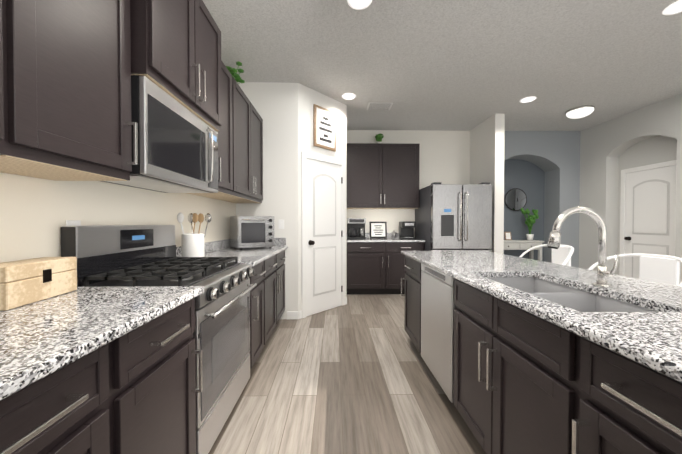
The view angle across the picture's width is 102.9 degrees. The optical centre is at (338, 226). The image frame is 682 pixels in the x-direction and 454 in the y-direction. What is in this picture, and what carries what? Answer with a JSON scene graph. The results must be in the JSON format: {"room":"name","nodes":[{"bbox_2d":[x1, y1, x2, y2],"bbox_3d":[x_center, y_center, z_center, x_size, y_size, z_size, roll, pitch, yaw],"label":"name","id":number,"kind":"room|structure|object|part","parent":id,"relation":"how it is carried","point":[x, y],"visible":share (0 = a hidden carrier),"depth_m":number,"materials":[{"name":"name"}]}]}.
{"room":"kitchen","nodes":[
{"label":"kitchen","id":0,"kind":"room"},
{"bbox_2d":[0,172,235,262],"bbox_3d":[-1.311,-0.292,1.670,0.120,2.940,7.040,0,1,-1],"label":"wall","id":1,"kind":"structure","parent":0,"point":[36,214],"depth_m":1.30,"materials":[{"name":"beige paint"}]},
{"bbox_2d":[0,0,47,167],"bbox_3d":[-1.062,-0.790,0.519,0.338,1.190,0.565,0,1,-1],"label":"upper cabinet","id":2,"kind":"object","parent":1,"relation":"attached to","point":[23,23],"depth_m":0.78,"materials":[{"name":"brown wood"}]},
{"bbox_2d":[0,0,137,180],"bbox_3d":[-1.068,-0.796,0.926,0.338,1.190,0.529,0,1,-1],"label":"upper cabinet","id":3,"kind":"object","parent":1,"relation":"attached to","point":[65,90],"depth_m":1.00,"materials":[{"name":"brown wood"}]},
{"bbox_2d":[66,220,80,225],"bbox_3d":[-1.239,0.026,1.270,0.008,0.115,0.070,0,1,-1],"label":"outlet","id":4,"kind":"object","parent":1,"relation":"attached to","point":[73,222],"visible":0.23,"depth_m":1.27,"materials":[{"name":"white plastic"}]},
{"bbox_2d":[130,0,221,130],"bbox_3d":[-1.020,-1.042,1.574,0.456,0.718,0.766,0,1,-1],"label":"upper cabinet","id":5,"kind":"object","parent":1,"relation":"attached to","point":[176,50],"visible":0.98,"depth_m":1.46,"materials":[{"name":"brown wood"}]},
{"bbox_2d":[101,75,217,192],"bbox_3d":[-1.032,-0.457,1.582,0.432,0.440,0.756,0,1,-1],"label":"microwave","id":6,"kind":"object","parent":5,"relation":"attached to","point":[177,147],"visible":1,"depth_m":1.41,"materials":[{"name":"silver metal"}]},
{"bbox_2d":[187,60,238,195],"bbox_3d":[-1.087,-0.799,2.199,0.338,1.041,0.474,0,1,-1],"label":"upper cabinet","id":7,"kind":"object","parent":1,"relation":"attached to","point":[228,135],"depth_m":2.29,"materials":[{"name":"brown wood"}]},
{"bbox_2d":[202,86,262,202],"bbox_3d":[-1.097,-0.808,2.829,0.338,1.041,1.066,0,1,-1],"label":"upper cabinet","id":8,"kind":"object","parent":1,"relation":"attached to","point":[240,156],"depth_m":2.82,"materials":[{"name":"brown wood"}]},
{"bbox_2d":[226,61,244,83],"bbox_3d":[-1.107,-1.515,2.841,0.235,0.368,0.226,0,1,-1],"label":"potted plant","id":9,"kind":"object","parent":8,"relation":"on","point":[233,72],"visible":0.38,"depth_m":2.82,"materials":[{"name":"green plant"}]},
{"bbox_2d":[236,82,346,318],"bbox_3d":[-0.589,-0.328,4.231,1.400,2.940,1.700,0,1,-1],"label":"wall","id":10,"kind":"structure","parent":0,"point":[284,111],"depth_m":3.38,"materials":[{"name":"white paint"}]},
{"bbox_2d":[278,220,283,228],"bbox_3d":[-0.716,-0.033,3.376,0.070,0.115,0.009,0,1,-1],"label":"light switch","id":11,"kind":"object","parent":10,"relation":"attached to","point":[280,224],"visible":1,"depth_m":3.38,"materials":[{"name":"white plastic"}]},
{"bbox_2d":[287,297,346,318],"bbox_3d":[1.884,1.127,1.738,6.270,0.100,6.800,0,1,-1],"label":"baseboard","id":12,"kind":"structure","parent":10,"relation":"attached to","point":[292,314],"depth_m":3.39,"materials":[{"name":"white wood"}]},
{"bbox_2d":[301,151,344,317],"bbox_3d":[-0.188,0.100,3.699,0.574,2.100,0.574,0,1,-1],"label":"door","id":13,"kind":"structure","parent":10,"relation":"attached to","point":[323,230],"depth_m":3.66,"materials":[{"name":"white wood"}]},
{"bbox_2d":[313,104,335,150],"bbox_3d":[-0.185,-1.330,3.677,0.026,0.540,0.400,1,1,44],"label":"wall art","id":14,"kind":"object","parent":10,"relation":"attached to","point":[324,128],"visible":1,"depth_m":3.65,"materials":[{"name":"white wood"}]},
{"bbox_2d":[208,294,485,453],"bbox_3d":[1.880,1.204,1.989,6.870,0.060,7.900,0,1,-1],"label":"floor","id":15,"kind":"structure","parent":0,"point":[354,375],"depth_m":1.90,"materials":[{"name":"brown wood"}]},
{"bbox_2d":[0,298,202,453],"bbox_3d":[-0.902,0.754,0.353,0.648,0.886,1.726,0,1,-1],"label":"base cabinet","id":16,"kind":"object","parent":15,"relation":"on","point":[133,391],"visible":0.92,"depth_m":0.78,"materials":[{"name":"black wood"}]},
{"bbox_2d":[0,286,203,399],"bbox_3d":[-0.910,0.243,0.337,0.638,0.132,1.747,0,1,-1],"label":"countertop","id":17,"kind":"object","parent":16,"relation":"on","point":[41,339],"visible":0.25,"depth_m":0.77,"materials":[{"name":"stone"}]},
{"bbox_2d":[0,257,76,310],"bbox_3d":[-1.137,0.196,0.994,0.129,0.140,0.270,0,1,-7],"label":"box","id":18,"kind":"object","parent":17,"relation":"on","point":[26,282],"visible":0.98,"depth_m":0.96,"materials":[{"name":"brown wood"}]},
{"bbox_2d":[61,225,256,453],"bbox_3d":[-0.910,0.584,1.598,0.665,1.190,0.758,0,1,-1],"label":"range","id":19,"kind":"object","parent":15,"relation":"on","point":[125,255],"visible":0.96,"depth_m":1.43,"materials":[{"name":"silver metal"}]},
{"bbox_2d":[249,250,285,368],"bbox_3d":[-0.937,0.721,2.685,0.648,0.886,1.402,0,1,-1],"label":"base cabinet","id":20,"kind":"object","parent":15,"relation":"on","point":[267,301],"visible":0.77,"depth_m":2.41,"materials":[{"name":"black wood"}]},
{"bbox_2d":[176,238,287,265],"bbox_3d":[-0.945,0.210,2.678,0.638,0.132,1.405,0,1,-1],"label":"countertop","id":21,"kind":"structure","parent":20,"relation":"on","point":[251,256],"depth_m":2.61,"materials":[{"name":"stone"}]},
{"bbox_2d":[177,212,211,256],"bbox_3d":[-1.096,0.071,2.083,0.198,0.359,0.178,0,1,-1],"label":"utensil crock","id":22,"kind":"object","parent":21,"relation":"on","point":[192,244],"visible":0.92,"depth_m":2.03,"materials":[{"name":"white ceramic"}]},
{"bbox_2d":[230,215,273,249],"bbox_3d":[-0.965,0.057,3.049,0.400,0.360,0.370,-1,1,-36],"label":"toaster oven","id":23,"kind":"object","parent":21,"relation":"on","point":[251,231],"visible":1,"depth_m":2.92,"materials":[{"name":"silver metal"}]},
{"bbox_2d":[347,242,423,293],"bbox_3d":[0.762,0.691,4.805,1.310,0.886,0.618,0,1,-1],"label":"base cabinet","id":24,"kind":"object","parent":15,"relation":"on","point":[375,267],"visible":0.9,"depth_m":4.48,"materials":[{"name":"black wood"}]},
{"bbox_2d":[347,233,424,241],"bbox_3d":[0.763,0.180,4.782,1.310,0.132,0.648,0,1,-1],"label":"countertop","id":25,"kind":"structure","parent":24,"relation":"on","point":[387,239],"depth_m":4.69,"materials":[{"name":"stone"}]},
{"bbox_2d":[347,218,365,238],"bbox_3d":[0.307,0.027,4.808,0.320,0.370,0.223,0,1,-1],"label":"coffee maker","id":26,"kind":"object","parent":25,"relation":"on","point":[355,228],"visible":1,"depth_m":4.72,"materials":[{"name":"black plastic"}]},
{"bbox_2d":[369,222,386,237],"bbox_3d":[0.733,0.054,5.067,0.320,0.308,0.065,0,1,-1],"label":"frame","id":27,"kind":"object","parent":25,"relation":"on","point":[378,229],"visible":0.98,"depth_m":5.06,"materials":[{"name":"black plastic"}]},
{"bbox_2d":[392,231,395,238],"bbox_3d":[0.986,0.139,4.861,0.080,0.145,0.080,0,1,-1],"label":"steel canister","id":28,"kind":"object","parent":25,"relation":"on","point":[393,234],"visible":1,"depth_m":4.83,"materials":[{"name":"silver metal"}]},
{"bbox_2d":[399,221,415,238],"bbox_3d":[1.217,0.057,4.832,0.240,0.310,0.284,0,1,-1],"label":"pod coffee maker","id":29,"kind":"object","parent":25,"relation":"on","point":[406,229],"visible":1,"depth_m":4.83,"materials":[{"name":"black plastic"}]},
{"bbox_2d":[421,263,455,402],"bbox_3d":[0.971,0.733,1.934,0.599,0.882,0.586,0,1,-1],"label":"dishwasher","id":30,"kind":"object","parent":15,"relation":"on","point":[438,306],"visible":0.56,"depth_m":1.84,"materials":[{"name":"silver metal"}]},
{"bbox_2d":[415,182,491,251],"bbox_3d":[1.892,0.222,4.613,0.920,1.830,1.006,0,1,-1],"label":"refrigerator","id":31,"kind":"object","parent":15,"relation":"on","point":[453,217],"visible":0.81,"depth_m":4.17,"materials":[{"name":"grey metal"}]},
{"bbox_2d":[504,240,544,260],"bbox_3d":[3.464,0.696,5.356,0.960,0.860,0.322,0,1,-1],"label":"console table","id":32,"kind":"object","parent":15,"relation":"on","point":[518,244],"visible":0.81,"depth_m":5.21,"materials":[{"name":"grey wood"}]},
{"bbox_2d":[504,232,511,239],"bbox_3d":[3.359,0.179,5.397,0.130,0.169,0.041,0,1,-1],"label":"photo frame","id":33,"kind":"object","parent":32,"relation":"on","point":[507,235],"visible":0.44,"depth_m":5.37,"materials":[{"name":"white plastic"}]},
{"bbox_2d":[520,208,538,240],"bbox_3d":[3.763,-0.062,5.347,0.363,0.652,0.224,0,1,-1],"label":"potted plant","id":34,"kind":"object","parent":32,"relation":"on","point":[530,220],"visible":1,"depth_m":5.33,"materials":[{"name":"green plant"}]},
{"bbox_2d":[401,251,681,453],"bbox_3d":[1.086,0.726,1.123,0.883,0.920,3.345,0,1,-1],"label":"kitchen island","id":35,"kind":"object","parent":15,"relation":"on","point":[525,382],"depth_m":0.98,"materials":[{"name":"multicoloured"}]},
{"bbox_3d":[1.093,0.382,1.118,0.870,0.232,3.345,0,1,-1],"label":"kitchen island top","id":36,"kind":"part","parent":35,"relation":"part of","materials":[{"name":"white stone"}]},
{"bbox_2d":[547,206,618,287],"bbox_3d":[1.060,0.086,1.185,0.274,0.354,0.091,0,1,-1],"label":"faucet","id":37,"kind":"object","parent":35,"relation":"on","point":[554,239],"visible":1,"depth_m":1.19,"materials":[{"name":"silver metal"}]},
{"bbox_2d":[520,244,573,265],"bbox_3d":[1.768,0.663,2.430,0.504,1.011,0.529,0,1,-1],"label":"bar stool","id":38,"kind":"object","parent":15,"relation":"on","point":[562,255],"visible":0.27,"depth_m":2.41,"materials":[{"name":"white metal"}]},
{"bbox_2d":[587,253,681,286],"bbox_3d":[1.720,0.674,1.649,0.504,1.011,0.529,0,1,-1],"label":"bar stool","id":39,"kind":"object","parent":15,"relation":"on","point":[664,269],"visible":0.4,"depth_m":1.64,"materials":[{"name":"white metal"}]},
{"bbox_2d":[202,0,681,130],"bbox_3d":[1.880,-1.796,1.947,6.870,0.060,7.900,0,1,-1],"label":"ceiling","id":40,"kind":"structure","parent":0,"point":[454,65],"depth_m":2.82,"materials":[{"name":"paint"}]},
{"bbox_2d":[342,93,355,99],"bbox_3d":[0.138,-1.786,3.721,0.192,0.004,0.192,0,1,-1],"label":"recessed light","id":41,"kind":"object","parent":40,"relation":"in","point":[348,96],"visible":1,"depth_m":3.71,"materials":[{"name":"white"}]},
{"bbox_2d":[347,0,371,9],"bbox_3d":[0.162,-1.764,2.111,0.192,0.004,0.192,0,1,-1],"label":"recessed light","id":42,"kind":"object","parent":40,"relation":"in","point":[358,4],"visible":1,"depth_m":2.14,"materials":[{"name":"white"}]},
{"bbox_2d":[367,102,392,109],"bbox_3d":[0.603,-1.788,4.038,0.360,0.010,0.260,0,1,-1],"label":"ceiling vent","id":43,"kind":"object","parent":40,"relation":"in","point":[378,106],"visible":1,"depth_m":4.03,"materials":[{"name":"white metal"}]},
{"bbox_2d":[520,96,535,102],"bbox_3d":[2.657,-1.788,3.819,0.192,0.004,0.192,0,1,-1],"label":"recessed light","id":44,"kind":"object","parent":40,"relation":"in","point":[527,99],"visible":0.98,"depth_m":3.81,"materials":[{"name":"white"}]},
{"bbox_2d":[565,105,594,118],"bbox_3d":[3.692,-1.739,4.165,0.336,0.113,0.336,0,1,-1],"label":"dome light","id":45,"kind":"object","parent":40,"relation":"attached to","point":[579,112],"visible":1,"depth_m":4.08,"materials":[{"name":"white glass"}]},
{"bbox_2d":[662,0,681,14],"bbox_3d":[2.732,-1.764,2.170,0.192,0.004,0.192,0,1,-1],"label":"recessed light","id":46,"kind":"object","parent":40,"relation":"in","point":[674,8],"visible":1,"depth_m":2.20,"materials":[{"name":"white"}]},
{"bbox_2d":[347,130,579,267],"bbox_3d":[2.329,-0.344,5.345,4.470,2.940,0.440,0,1,-1],"label":"wall","id":47,"kind":"structure","parent":0,"point":[542,170],"depth_m":5.14,"materials":[{"name":"grey paint"}]},
{"bbox_2d":[347,143,419,208],"bbox_3d":[0.761,-0.901,4.901,1.310,1.133,0.381,0,1,-1],"label":"upper cabinet","id":48,"kind":"object","parent":47,"relation":"attached to","point":[382,175],"visible":0.98,"depth_m":4.76,"materials":[{"name":"brown wood"}]},
{"bbox_2d":[375,133,383,142],"bbox_3d":[0.735,-1.584,4.922,0.163,0.229,0.163,0,1,-1],"label":"topiary ball","id":49,"kind":"object","parent":48,"relation":"on","point":[378,137],"visible":0.96,"depth_m":4.89,"materials":[{"name":"green plant"}]},
{"bbox_2d":[504,188,526,210],"bbox_3d":[3.582,-0.556,5.508,0.460,0.460,0.022,0,1,-1],"label":"round mirror","id":50,"kind":"object","parent":47,"relation":"attached to","point":[515,199],"visible":0.92,"depth_m":5.50,"materials":[{"name":"black mirror"}]},
{"bbox_2d":[470,113,504,253],"bbox_3d":[2.549,-0.335,4.728,0.150,2.940,0.800,0,1,-1],"label":"wall","id":51,"kind":"structure","parent":0,"point":[487,136],"depth_m":4.36,"materials":[{"name":"white paint"}]},
{"bbox_2d":[579,93,681,283],"bbox_3d":[4.752,-0.299,2.161,0.280,2.940,7.600,0,1,-1],"label":"wall","id":52,"kind":"structure","parent":0,"point":[610,150],"depth_m":4.63,"materials":[{"name":"grey paint"}]},
{"bbox_2d":[619,160,676,278],"bbox_3d":[4.760,0.093,4.187,0.081,2.100,0.860,0,1,-1],"label":"door","id":53,"kind":"structure","parent":52,"relation":"attached to","point":[648,211],"depth_m":4.22,"materials":[{"name":"white wood"}]}
]}

